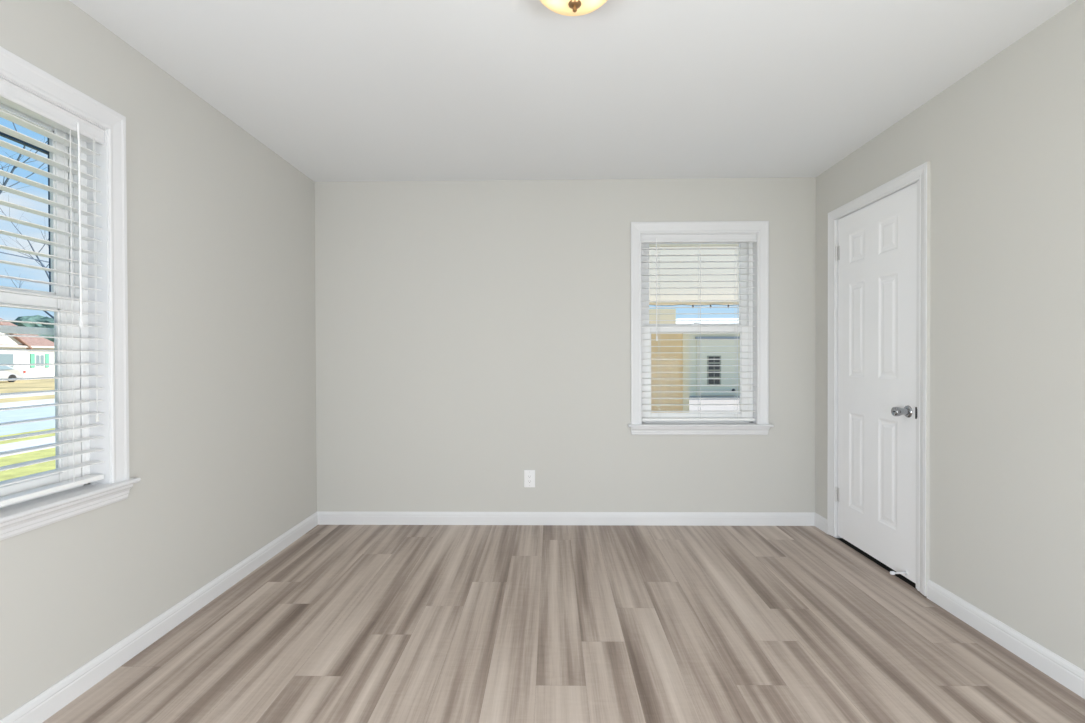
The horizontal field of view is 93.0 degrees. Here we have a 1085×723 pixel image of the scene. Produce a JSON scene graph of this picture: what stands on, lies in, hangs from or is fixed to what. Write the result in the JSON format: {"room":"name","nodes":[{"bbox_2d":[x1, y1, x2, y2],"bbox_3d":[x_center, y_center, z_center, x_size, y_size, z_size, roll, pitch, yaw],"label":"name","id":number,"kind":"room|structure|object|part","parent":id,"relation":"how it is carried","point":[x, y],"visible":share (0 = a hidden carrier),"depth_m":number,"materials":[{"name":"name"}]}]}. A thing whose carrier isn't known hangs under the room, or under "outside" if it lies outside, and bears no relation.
{"room":"empty bedroom","nodes":[
{"label":"empty bedroom","id":0,"kind":"room"},
{"bbox_2d":[0,0,316,719],"bbox_3d":[-1.747,-0.042,1.953,0.200,2.440,3.446,0,0,1],"label":"wall","id":1,"kind":"structure","parent":0,"point":[221,226],"depth_m":2.33,"materials":[{"name":"grey paint"}]},
{"bbox_2d":[0,46,140,540],"bbox_3d":[-1.725,-0.204,1.546,0.232,1.499,1.003,0,0,1],"label":"window","id":2,"kind":"structure","parent":1,"relation":"in","point":[24,516],"depth_m":1.93,"materials":[{"name":"white paint"}]},
{"bbox_3d":[-1.830,-0.196,1.547,0.020,1.355,0.815,0,0,1],"label":"storm frame","id":3,"kind":"part","parent":2,"relation":"part of","materials":[{"name":"grey"}]},
{"bbox_3d":[-1.827,-0.107,1.548,0.018,0.026,0.735,0,0,1],"label":"screen rail","id":4,"kind":"part","parent":2,"relation":"part of","materials":[{"name":"white plastic"}]},
{"bbox_3d":[-1.786,-0.531,1.544,0.028,0.655,0.755,0,0,1],"label":"sash","id":5,"kind":"part","parent":2,"relation":"part of","materials":[{"name":"white plastic"}]},
{"bbox_3d":[-1.747,0.110,1.548,0.028,0.690,0.755,0,0,1],"label":"sash","id":6,"kind":"part","parent":2,"relation":"part of","materials":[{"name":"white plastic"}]},
{"bbox_3d":[-1.783,-0.196,1.547,0.114,1.355,0.815,0,0,1],"label":"vinyl frame","id":7,"kind":"part","parent":2,"relation":"part of","materials":[{"name":"white plastic"}]},
{"bbox_2d":[0,77,104,506],"bbox_3d":[-1.680,-0.211,1.545,0.076,1.316,0.804,0,0,1],"label":"blind","id":8,"kind":"object","parent":2,"relation":"attached to","point":[12,95],"visible":1,"depth_m":1.76,"materials":[{"name":"white plastic"}]},
{"bbox_3d":[-1.688,0.438,1.550,0.052,0.018,0.794,0,0,1],"label":"rail","id":9,"kind":"part","parent":8,"relation":"part of","materials":[{"name":"white plastic"}]},
{"bbox_3d":[-1.686,-0.200,1.820,0.055,1.262,0.007,0,0,1],"label":"ladder cord","id":10,"kind":"part","parent":8,"relation":"part of","materials":[{"name":"white fabric"}]},
{"bbox_3d":[-1.645,-0.300,1.896,0.012,1.046,0.012,0,0,1],"label":"lift cord","id":11,"kind":"part","parent":8,"relation":"part of","materials":[{"name":"white fabric"}]},
{"bbox_2d":[0,512,317,722],"bbox_3d":[-1.638,1.133,1.851,0.014,0.090,3.666,0,0,1],"label":"baseboard","id":12,"kind":"structure","parent":1,"relation":"attached to","point":[47,703],"depth_m":2.08,"materials":[{"name":"white paint"}]},
{"bbox_2d":[42,525,1084,722],"bbox_3d":[0.472,1.242,0.630,4.294,0.120,6.056,0,0,1],"label":"floor","id":13,"kind":"structure","parent":0,"point":[344,623],"depth_m":2.15,"materials":[{"name":"laminate"}]},
{"bbox_2d":[315,177,815,511],"bbox_3d":[0.526,-0.065,3.737,4.684,2.440,0.200,0,0,1],"label":"wall","id":14,"kind":"structure","parent":0,"point":[472,336],"depth_m":3.65,"materials":[{"name":"grey paint"}]},
{"bbox_2d":[524,470,534,486],"bbox_3d":[-0.091,0.831,3.650,0.077,0.123,0.009,0,0,1],"label":"wall outlet","id":15,"kind":"object","parent":14,"relation":"attached to","point":[529,475],"visible":1,"depth_m":3.65,"materials":[{"name":"white plastic"}]},
{"bbox_2d":[527,474,531,483],"bbox_3d":[-0.091,0.831,3.648,0.034,0.067,0.005,0,0,1],"label":"receptacle","id":16,"kind":"object","parent":15,"relation":"attached to","point":[529,476],"depth_m":3.65,"materials":[{"name":"grey plastic"}]},
{"bbox_2d":[317,512,814,525],"bbox_3d":[0.153,1.113,3.647,3.534,0.090,0.014,0,0,1],"label":"baseboard","id":17,"kind":"structure","parent":14,"relation":"attached to","point":[324,518],"depth_m":3.64,"materials":[{"name":"white paint"}]},
{"bbox_2d":[628,221,773,434],"bbox_3d":[1.104,-0.232,3.696,1.004,1.499,0.232,0,0,1],"label":"window","id":18,"kind":"structure","parent":14,"relation":"in","point":[760,319],"depth_m":3.62,"materials":[{"name":"white paint"}]},
{"bbox_3d":[1.104,-0.559,3.753,0.756,0.655,0.028,0,0,1],"label":"sash","id":19,"kind":"part","parent":18,"relation":"part of","materials":[{"name":"white plastic"}]},
{"bbox_3d":[1.105,0.083,3.721,0.756,0.690,0.028,0,0,1],"label":"sash","id":20,"kind":"part","parent":18,"relation":"part of","materials":[{"name":"white plastic"}]},
{"bbox_3d":[1.105,-0.224,3.755,0.816,1.355,0.114,0,0,1],"label":"vinyl frame","id":21,"kind":"part","parent":18,"relation":"part of","materials":[{"name":"white plastic"}]},
{"bbox_2d":[641,234,756,420],"bbox_3d":[1.103,-0.238,3.651,0.805,1.316,0.076,0,0,1],"label":"blind","id":22,"kind":"object","parent":18,"relation":"attached to","point":[647,238],"visible":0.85,"depth_m":3.64,"materials":[{"name":"white plastic"}]},
{"bbox_3d":[0.832,-0.224,3.666,0.007,1.262,0.055,0,0,1],"label":"ladder cord","id":23,"kind":"part","parent":22,"relation":"part of","materials":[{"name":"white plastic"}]},
{"bbox_3d":[1.105,0.411,3.667,0.795,0.018,0.052,0,0,1],"label":"rail","id":24,"kind":"part","parent":22,"relation":"part of","materials":[{"name":"white plastic"}]},
{"bbox_3d":[1.117,-0.225,3.661,0.007,1.262,0.055,0,0,1],"label":"ladder cord","id":25,"kind":"part","parent":22,"relation":"part of","materials":[{"name":"white fabric"}]},
{"bbox_3d":[1.378,-0.226,3.657,0.007,1.262,0.055,0,0,1],"label":"ladder cord","id":26,"kind":"part","parent":22,"relation":"part of","materials":[{"name":"white fabric"}]},
{"bbox_2d":[69,0,1075,181],"bbox_3d":[0.469,-1.348,0.603,4.684,0.180,6.446,0,0,1],"label":"ceiling","id":27,"kind":"structure","parent":0,"point":[339,90],"depth_m":2.27,"materials":[{"name":"white paint"}]},
{"bbox_2d":[540,0,606,15],"bbox_3d":[0.105,-1.202,1.678,0.280,0.127,0.280,0,0,1],"label":"ceiling light","id":28,"kind":"object","parent":27,"relation":"attached to","point":[563,7],"visible":1,"depth_m":1.70,"materials":[{"name":"white"}]},
{"bbox_2d":[649,244,738,306],"bbox_3d":[3.208,0.090,6.297,8.200,2.430,3.340,0,0,1],"label":"porch roof","id":29,"kind":"object","parent":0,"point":[681,304],"depth_m":6.06,"materials":[{"name":"beige"}]},
{"bbox_3d":[3.208,0.090,6.297,8.200,2.430,3.340,0,0,1],"label":"carport canopy","id":30,"kind":"part","parent":29,"relation":"part of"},
{"bbox_2d":[815,0,1084,670],"bbox_3d":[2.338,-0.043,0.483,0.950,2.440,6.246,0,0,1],"label":"wall","id":31,"kind":"structure","parent":0,"point":[1004,144],"depth_m":2.10,"materials":[{"name":"grey paint"}]},
{"bbox_2d":[814,513,828,534],"bbox_3d":[1.912,1.108,3.528,0.014,0.090,0.191,0,0,1],"label":"baseboard","id":32,"kind":"structure","parent":31,"relation":"attached to","point":[820,522],"depth_m":3.53,"materials":[{"name":"white paint"}]},
{"bbox_2d":[827,162,930,595],"bbox_3d":[1.926,0.086,2.972,0.199,2.131,0.902,0,0,1],"label":"door","id":33,"kind":"structure","parent":31,"relation":"in","point":[878,403],"depth_m":2.89,"materials":[{"name":"white paint"}]},
{"bbox_3d":[1.869,0.261,2.687,0.076,0.065,0.065,0,0,1],"label":"knob","id":34,"kind":"part","parent":33,"relation":"part of","materials":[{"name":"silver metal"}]},
{"bbox_2d":[927,580,1084,698],"bbox_3d":[1.873,1.127,1.244,0.014,0.090,2.573,0,0,1],"label":"baseboard","id":35,"kind":"structure","parent":31,"relation":"attached to","point":[1056,667],"depth_m":2.06,"materials":[{"name":"white paint"}]},
{"label":"outside","id":36,"kind":"structure","parent":0,"visible":0},
{"bbox_2d":[0,365,54,392],"bbox_3d":[-143.077,1.781,72.471,231.400,0.200,460.000,0,0,1],"label":"lawn","id":37,"kind":"structure","parent":36,"point":[35,384],"depth_m":35.38,"materials":[{"name":"beige plant"}]},
{"bbox_2d":[0,366,25,381],"bbox_3d":[-42.337,0.923,38.963,1.800,1.440,4.630,0,0,1],"label":"car","id":38,"kind":"object","parent":37,"relation":"on","point":[6,372],"visible":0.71,"depth_m":40.16,"materials":[{"name":"silver metal"}]},
{"bbox_2d":[0,208,53,318],"bbox_3d":[-32.117,-5.359,33.114,7.745,14.041,7.146,0,1,-21],"label":"bare tree","id":39,"kind":"object","parent":37,"relation":"on","point":[41,263],"visible":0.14,"depth_m":31.89,"materials":[{"name":"brown plant"}]},
{"bbox_2d":[0,318,54,377],"bbox_3d":[-54.884,-1.385,44.083,10.050,6.050,19.300,0,0,1],"label":"house","id":40,"kind":"structure","parent":37,"relation":"on","point":[6,342],"depth_m":50.65,"materials":[{"name":"white"}]},
{"bbox_3d":[-50.156,0.449,47.119,0.090,2.300,3.300,0,0,1],"label":"garage door","id":41,"kind":"part","parent":40,"relation":"part of","materials":[{"name":"clear glass"}]},
{"bbox_2d":[30,354,34,367],"bbox_3d":[-50.299,-0.082,50.787,0.080,1.400,0.380,0,0,1],"label":"shutter","id":42,"kind":"object","parent":40,"relation":"hanging from","point":[32,356],"depth_m":50.75,"materials":[{"name":"green"}]},
{"bbox_3d":[-50.267,-0.088,51.517,0.020,1.100,0.800,0,0,1],"label":"pane","id":43,"kind":"part","parent":40,"relation":"part of","materials":[{"name":"clear glass"}]},
{"bbox_2d":[45,354,48,367],"bbox_3d":[-50.275,-0.094,52.247,0.080,1.400,0.380,0,0,1],"label":"shutter","id":44,"kind":"object","parent":40,"relation":"hanging from","point":[46,355],"depth_m":52.25,"materials":[{"name":"green"}]},
{"bbox_2d":[10,315,53,341],"bbox_3d":[-68.692,-2.443,70.651,8.548,7.802,8.592,0,0,-10],"label":"tree","id":45,"kind":"object","parent":37,"relation":"on","point":[37,318],"visible":0.16,"depth_m":68.53,"materials":[{"name":"green plant"}]},
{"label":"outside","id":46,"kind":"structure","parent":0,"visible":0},
{"bbox_2d":[0,392,54,398],"bbox_3d":[-25.418,1.199,95.462,3.100,0.200,310.000,0,0,1],"label":"sidewalk","id":47,"kind":"structure","parent":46,"point":[50,393],"depth_m":25.67,"materials":[{"name":"concrete"}]},
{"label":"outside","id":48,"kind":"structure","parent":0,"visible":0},
{"bbox_2d":[0,395,54,402],"bbox_3d":[-22.568,1.200,95.413,2.600,0.200,310.000,0,0,1],"label":"verge","id":49,"kind":"structure","parent":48,"point":[42,397],"depth_m":23.81,"materials":[{"name":"beige plant"}]},
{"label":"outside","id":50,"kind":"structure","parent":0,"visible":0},
{"bbox_2d":[0,447,55,480],"bbox_3d":[-5.656,1.744,25.116,8.420,0.200,130.000,0,0,1],"label":"lawn","id":51,"kind":"structure","parent":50,"point":[34,455],"depth_m":9.04,"materials":[{"name":"plant"}]},
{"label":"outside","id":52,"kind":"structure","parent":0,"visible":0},
{"bbox_2d":[0,436,54,456],"bbox_3d":[-10.249,1.578,45.197,1.450,0.200,170.000,0,0,1],"label":"sidewalk","id":53,"kind":"structure","parent":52,"point":[47,440],"depth_m":10.99,"materials":[{"name":"concrete"}]},
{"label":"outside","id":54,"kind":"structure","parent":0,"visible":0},
{"bbox_2d":[0,252,48,262],"bbox_3d":[-20.898,-4.502,30.324,0.038,0.544,56.001,0,0,1],"label":"overhead wire","id":55,"kind":"object","parent":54,"point":[0,252],"visible":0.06,"depth_m":20.89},
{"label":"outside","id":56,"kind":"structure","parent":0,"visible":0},
{"bbox_2d":[689,396,739,412],"bbox_3d":[29.775,1.292,21.430,61.200,0.400,36.154,0,0,1],"label":"yard","id":57,"kind":"structure","parent":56,"point":[691,401],"depth_m":15.01,"materials":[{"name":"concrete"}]},
{"bbox_2d":[649,309,688,412],"bbox_3d":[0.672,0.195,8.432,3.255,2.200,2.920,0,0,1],"label":"house","id":58,"kind":"structure","parent":57,"relation":"on","point":[662,314],"depth_m":6.97,"materials":[{"name":"beige brick"}]},
{"bbox_2d":[676,318,739,395],"bbox_3d":[7.807,-0.298,20.868,8.900,2.930,6.800,0,0,1],"label":"garage","id":59,"kind":"structure","parent":57,"relation":"on","point":[730,345],"depth_m":17.80,"materials":[{"name":"beige"}]},
{"bbox_3d":[5.926,0.304,17.783,0.380,0.950,0.013,0,0,1],"label":"pane","id":60,"kind":"part","parent":59,"relation":"part of","materials":[{"name":"grey glass"}]},
{"bbox_3d":[6.051,0.203,17.822,1.230,1.930,0.040,0,0,1],"label":"door","id":61,"kind":"part","parent":59,"relation":"part of","materials":[{"name":"beige paint"}]},
{"bbox_3d":[6.067,0.178,17.866,1.420,2.040,0.070,0,0,1],"label":"door frame","id":62,"kind":"part","parent":59,"relation":"part of","materials":[{"name":"beige paint"}]},
{"bbox_3d":[6.054,1.053,17.804,1.230,0.230,0.020,0,0,1],"label":"kick plate","id":63,"kind":"part","parent":59,"relation":"part of","materials":[{"name":"beige paint"}]},
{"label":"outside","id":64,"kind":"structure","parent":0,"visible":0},
{"bbox_2d":[0,406,54,435],"bbox_3d":[-15.369,1.228,95.290,7.600,0.200,310.000,0,0,1],"label":"street","id":65,"kind":"structure","parent":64,"point":[49,411],"depth_m":16.04,"materials":[{"name":"asphalt"}]},
{"bbox_2d":[0,399,54,407],"bbox_3d":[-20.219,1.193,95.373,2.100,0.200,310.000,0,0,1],"label":"kerb","id":66,"kind":"object","parent":65,"relation":"on","point":[45,401],"depth_m":21.20,"materials":[{"name":"concrete"}]},
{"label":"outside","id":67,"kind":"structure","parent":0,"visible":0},
{"bbox_2d":[0,428,54,444],"bbox_3d":[-11.699,1.592,45.222,1.450,0.200,170.000,0,0,1],"label":"verge","id":68,"kind":"structure","parent":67,"point":[51,434],"depth_m":12.18,"materials":[{"name":"plant"}]},
{"bbox_2d":[0,122,47,193],"bbox_3d":[-12.636,-2.630,10.193,4.745,8.882,6.247,0,1,20],"label":"bare tree","id":69,"kind":"object","parent":68,"relation":"on","point":[18,159],"visible":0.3,"depth_m":11.06,"materials":[{"name":"brown plant"}]}
]}

